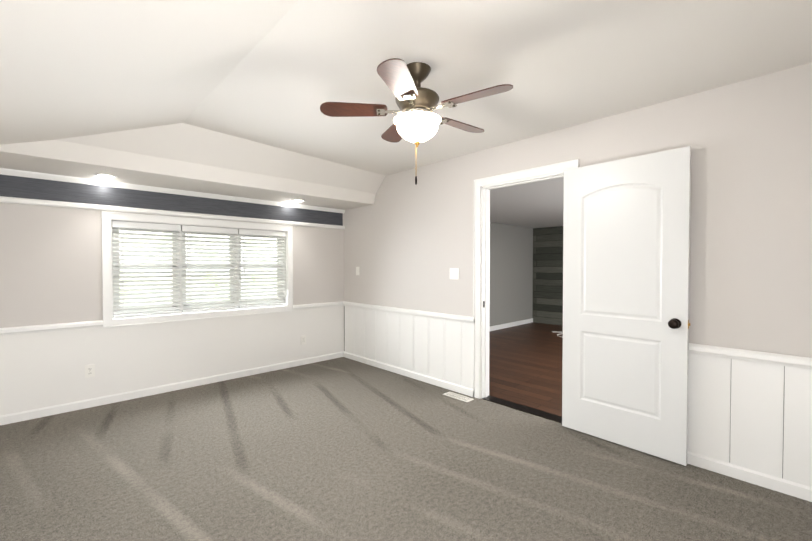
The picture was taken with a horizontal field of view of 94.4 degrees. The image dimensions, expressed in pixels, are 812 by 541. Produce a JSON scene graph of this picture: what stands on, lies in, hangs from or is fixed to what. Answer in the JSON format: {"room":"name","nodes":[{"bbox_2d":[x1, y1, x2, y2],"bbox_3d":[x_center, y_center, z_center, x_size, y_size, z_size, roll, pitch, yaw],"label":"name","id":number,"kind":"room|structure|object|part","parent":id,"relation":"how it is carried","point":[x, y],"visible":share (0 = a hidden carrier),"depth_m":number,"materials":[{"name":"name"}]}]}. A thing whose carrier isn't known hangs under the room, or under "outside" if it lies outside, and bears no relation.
{"room":"empty bedroom","nodes":[
{"label":"empty bedroom","id":0,"kind":"room"},
{"bbox_2d":[0,202,343,415],"bbox_3d":[-2.202,-0.282,4.117,3.770,3.000,0.150,-1,1,-44],"label":"wall","id":1,"kind":"structure","parent":0,"point":[50,264],"depth_m":3.43,"materials":[{"name":"white paint"}]},
{"bbox_2d":[85,364,94,377],"bbox_3d":[-2.860,0.900,3.400,0.070,0.114,0.008,-1,1,-44],"label":"electrical outlet","id":2,"kind":"object","parent":1,"relation":"attached to","point":[90,370],"visible":1,"depth_m":3.40,"materials":[{"name":"white plastic"}]},
{"bbox_2d":[0,174,342,225],"bbox_3d":[-2.146,-0.706,4.054,3.475,0.181,0.008,-1,1,-44],"label":"trim band","id":3,"kind":"object","parent":1,"relation":"attached to","point":[28,188],"visible":0.89,"depth_m":3.69,"materials":[{"name":"grey paint"}]},
{"bbox_2d":[0,351,343,424],"bbox_3d":[-2.124,1.181,4.102,3.470,0.075,0.013,-1,1,-44],"label":"baseboard","id":4,"kind":"structure","parent":1,"relation":"attached to","point":[62,408],"depth_m":3.71,"materials":[{"name":"white wood"}]},
{"bbox_2d":[0,168,344,228],"bbox_3d":[-2.128,-0.706,4.053,3.500,0.270,0.034,-1,1,-44],"label":"crown molding","id":5,"kind":"structure","parent":1,"relation":"attached to","point":[21,173],"depth_m":3.68,"materials":[{"name":"white wood"}]},
{"bbox_2d":[101,211,292,327],"bbox_3d":[-2.159,-0.027,4.143,1.870,1.070,0.177,-1,1,-44],"label":"window","id":6,"kind":"structure","parent":1,"relation":"in","point":[109,319],"depth_m":3.95,"materials":[{"name":"white wood"}]},
{"bbox_2d":[112,221,285,317],"bbox_3d":[-2.141,-0.031,4.124,1.712,0.908,0.069,-1,1,-44],"label":"window blinds","id":7,"kind":"object","parent":6,"relation":"attached to","point":[122,226],"visible":0.94,"depth_m":4.00,"materials":[{"name":"white plastic"}]},
{"bbox_2d":[301,335,305,344],"bbox_3d":[-1.326,0.886,4.862,0.070,0.114,0.008,-1,1,-44],"label":"electrical outlet","id":8,"kind":"object","parent":1,"relation":"attached to","point":[303,339],"visible":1,"depth_m":4.86,"materials":[{"name":"white plastic"}]},
{"bbox_2d":[0,123,384,209],"bbox_3d":[-1.801,-1.155,3.704,3.520,0.640,1.000,-1,1,-44],"label":"soffit","id":9,"kind":"structure","parent":0,"point":[183,156],"depth_m":3.37,"materials":[{"name":"white paint"}]},
{"bbox_2d":[94,174,117,178],"bbox_3d":[-2.597,-0.825,3.254,0.160,0.009,0.160,-1,1,-44],"label":"recessed light","id":10,"kind":"object","parent":9,"relation":"in","point":[106,176],"visible":1,"depth_m":3.26,"materials":[{"name":"white"}]},
{"bbox_2d":[0,357,811,540],"bbox_3d":[-0.555,1.298,2.327,3.651,0.100,5.050,-1,1,-44],"label":"floor carpet","id":11,"kind":"object","parent":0,"point":[341,449],"visible":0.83,"depth_m":2.30,"materials":[{"name":"grey carpet"}]},
{"bbox_2d":[443,392,473,401],"bbox_3d":[0.511,1.222,3.672,0.110,0.008,0.300,-1,1,-44],"label":"floor air vent","id":12,"kind":"object","parent":11,"relation":"on","point":[459,397],"visible":1,"depth_m":3.66,"materials":[{"name":"white metal"}]},
{"bbox_2d":[0,0,811,175],"bbox_3d":[-0.512,-1.285,2.326,3.770,1.135,5.050,-1,1,-44],"label":"ceiling","id":13,"kind":"structure","parent":0,"point":[276,73],"depth_m":2.00,"materials":[{"name":"white paint"}]},
{"bbox_2d":[320,58,512,184],"bbox_3d":[0.099,-0.843,2.200,1.048,0.674,1.068,-1,1,-44],"label":"ceiling fan","id":14,"kind":"object","parent":13,"relation":"hanging from","point":[417,120],"visible":1,"depth_m":2.11,"materials":[{"name":"brown wood"}]},
{"bbox_3d":[0.066,-0.814,2.187,0.278,0.125,0.278,-1,1,-44],"label":"lamp shade","id":15,"kind":"part","parent":14,"relation":"part of","materials":[{"name":"white glass"}]},
{"bbox_2d":[490,222,532,326],"bbox_3d":[1.148,-0.128,6.949,4.985,2.600,0.150,-1,1,-44],"label":"wall","id":16,"kind":"structure","parent":0,"point":[511,273],"depth_m":7.84,"materials":[{"name":"grey paint"}]},
{"bbox_2d":[489,318,532,331],"bbox_3d":[1.132,1.129,6.842,4.785,0.090,0.014,-1,1,-44],"label":"baseboard","id":17,"kind":"structure","parent":16,"relation":"attached to","point":[507,325],"depth_m":7.82,"materials":[{"name":"white wood"}]},
{"bbox_2d":[489,322,562,416],"bbox_3d":[3.498,1.264,4.419,5.104,0.098,7.188,-1,1,-44],"label":"floor","id":18,"kind":"structure","parent":0,"point":[525,364],"depth_m":4.83,"materials":[{"name":"brown wood"}]},
{"bbox_2d":[490,177,563,227],"bbox_3d":[3.541,-1.007,4.423,4.985,0.200,7.188,-1,1,-44],"label":"ceiling","id":19,"kind":"structure","parent":0,"point":[539,204],"depth_m":5.16,"materials":[{"name":"grey paint"}]},
{"bbox_2d":[532,226,562,325],"bbox_3d":[5.324,-0.113,5.999,0.150,2.600,6.988,-1,1,-44],"label":"wall","id":20,"kind":"structure","parent":0,"point":[547,275],"depth_m":8.22,"materials":[{"name":"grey wood"}]},
{"bbox_2d":[344,63,811,357],"bbox_3d":[0.809,-0.273,3.602,0.120,3.000,5.050,-1,1,-44],"label":"wall","id":21,"kind":"structure","parent":0,"point":[408,243],"depth_m":2.38,"materials":[{"name":"grey paint"}]},
{"bbox_2d":[344,351,473,396],"bbox_3d":[-0.092,1.175,4.467,0.025,0.075,2.208,-1,1,-44],"label":"baseboard","id":22,"kind":"structure","parent":21,"relation":"attached to","point":[461,389],"depth_m":4.25,"materials":[{"name":"white wood"}]},
{"bbox_2d":[450,268,458,278],"bbox_3d":[0.489,0.023,3.844,0.017,0.114,0.116,-1,1,-44],"label":"light switch","id":23,"kind":"object","parent":21,"relation":"attached to","point":[454,273],"visible":1,"depth_m":3.84,"materials":[{"name":"white plastic"}]},
{"bbox_2d":[473,159,578,422],"bbox_3d":[1.054,0.177,3.348,0.163,2.115,0.987,-1,1,-44],"label":"door frame","id":24,"kind":"structure","parent":21,"relation":"attached to","point":[483,187],"depth_m":3.61,"materials":[{"name":"white painted wood"}]},
{"bbox_2d":[344,306,811,486],"bbox_3d":[0.761,0.862,3.575,0.012,0.730,4.750,-1,1,-44],"label":"wainscot","id":25,"kind":"structure","parent":21,"relation":"attached to","point":[754,416],"depth_m":2.33,"materials":[{"name":"white wood"}]},
{"bbox_2d":[562,146,690,465],"bbox_3d":[1.502,0.220,2.663,0.109,2.020,0.827,-1,1,-42],"label":"door","id":26,"kind":"structure","parent":21,"relation":"in","point":[626,269],"depth_m":2.62,"materials":[{"name":"white painted wood"},{"name":"dark bronze"}]},
{"bbox_2d":[687,451,811,501],"bbox_3d":[1.857,1.208,2.422,0.025,0.075,1.503,-1,1,-44],"label":"baseboard","id":27,"kind":"structure","parent":21,"relation":"attached to","point":[794,489],"depth_m":2.21,"materials":[{"name":"white wood"}]},
{"label":"outside","id":28,"kind":"structure","parent":0,"visible":0},
{"bbox_2d":[119,230,276,305],"bbox_3d":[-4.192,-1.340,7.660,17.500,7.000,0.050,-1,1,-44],"label":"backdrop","id":29,"kind":"structure","parent":28,"point":[193,262],"depth_m":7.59,"materials":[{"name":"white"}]},
{"bbox_3d":[-1.822,-0.233,1.095,0.150,3.000,5.050,-1,1,-44],"label":"wall","id":30,"kind":"structure","parent":0,"visible":0},
{"bbox_2d":[0,320,102,335],"bbox_3d":[-3.088,0.483,3.166,0.857,0.062,0.022,-1,1,-44],"label":"trim","id":31,"kind":"structure","parent":30,"relation":"attached to","point":[98,323],"depth_m":3.20,"materials":[{"name":"white wood"}]},
{"bbox_2d":[293,301,342,309],"bbox_3d":[-1.170,0.453,4.993,0.744,0.062,0.022,-1,1,-44],"label":"trim","id":32,"kind":"structure","parent":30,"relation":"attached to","point":[328,304],"depth_m":4.98,"materials":[{"name":"white wood"}]},
{"bbox_2d":[343,301,473,322],"bbox_3d":[-0.109,0.462,4.466,0.034,0.062,2.248,-1,1,-44],"label":"trim","id":33,"kind":"structure","parent":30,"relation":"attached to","point":[460,318],"depth_m":4.24,"materials":[{"name":"white wood"}]},
{"bbox_2d":[689,343,811,369],"bbox_3d":[1.860,0.495,2.393,0.024,0.062,1.533,-1,1,-44],"label":"trim","id":34,"kind":"structure","parent":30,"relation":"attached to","point":[769,358],"depth_m":2.20,"materials":[{"name":"white wood"}]}
]}

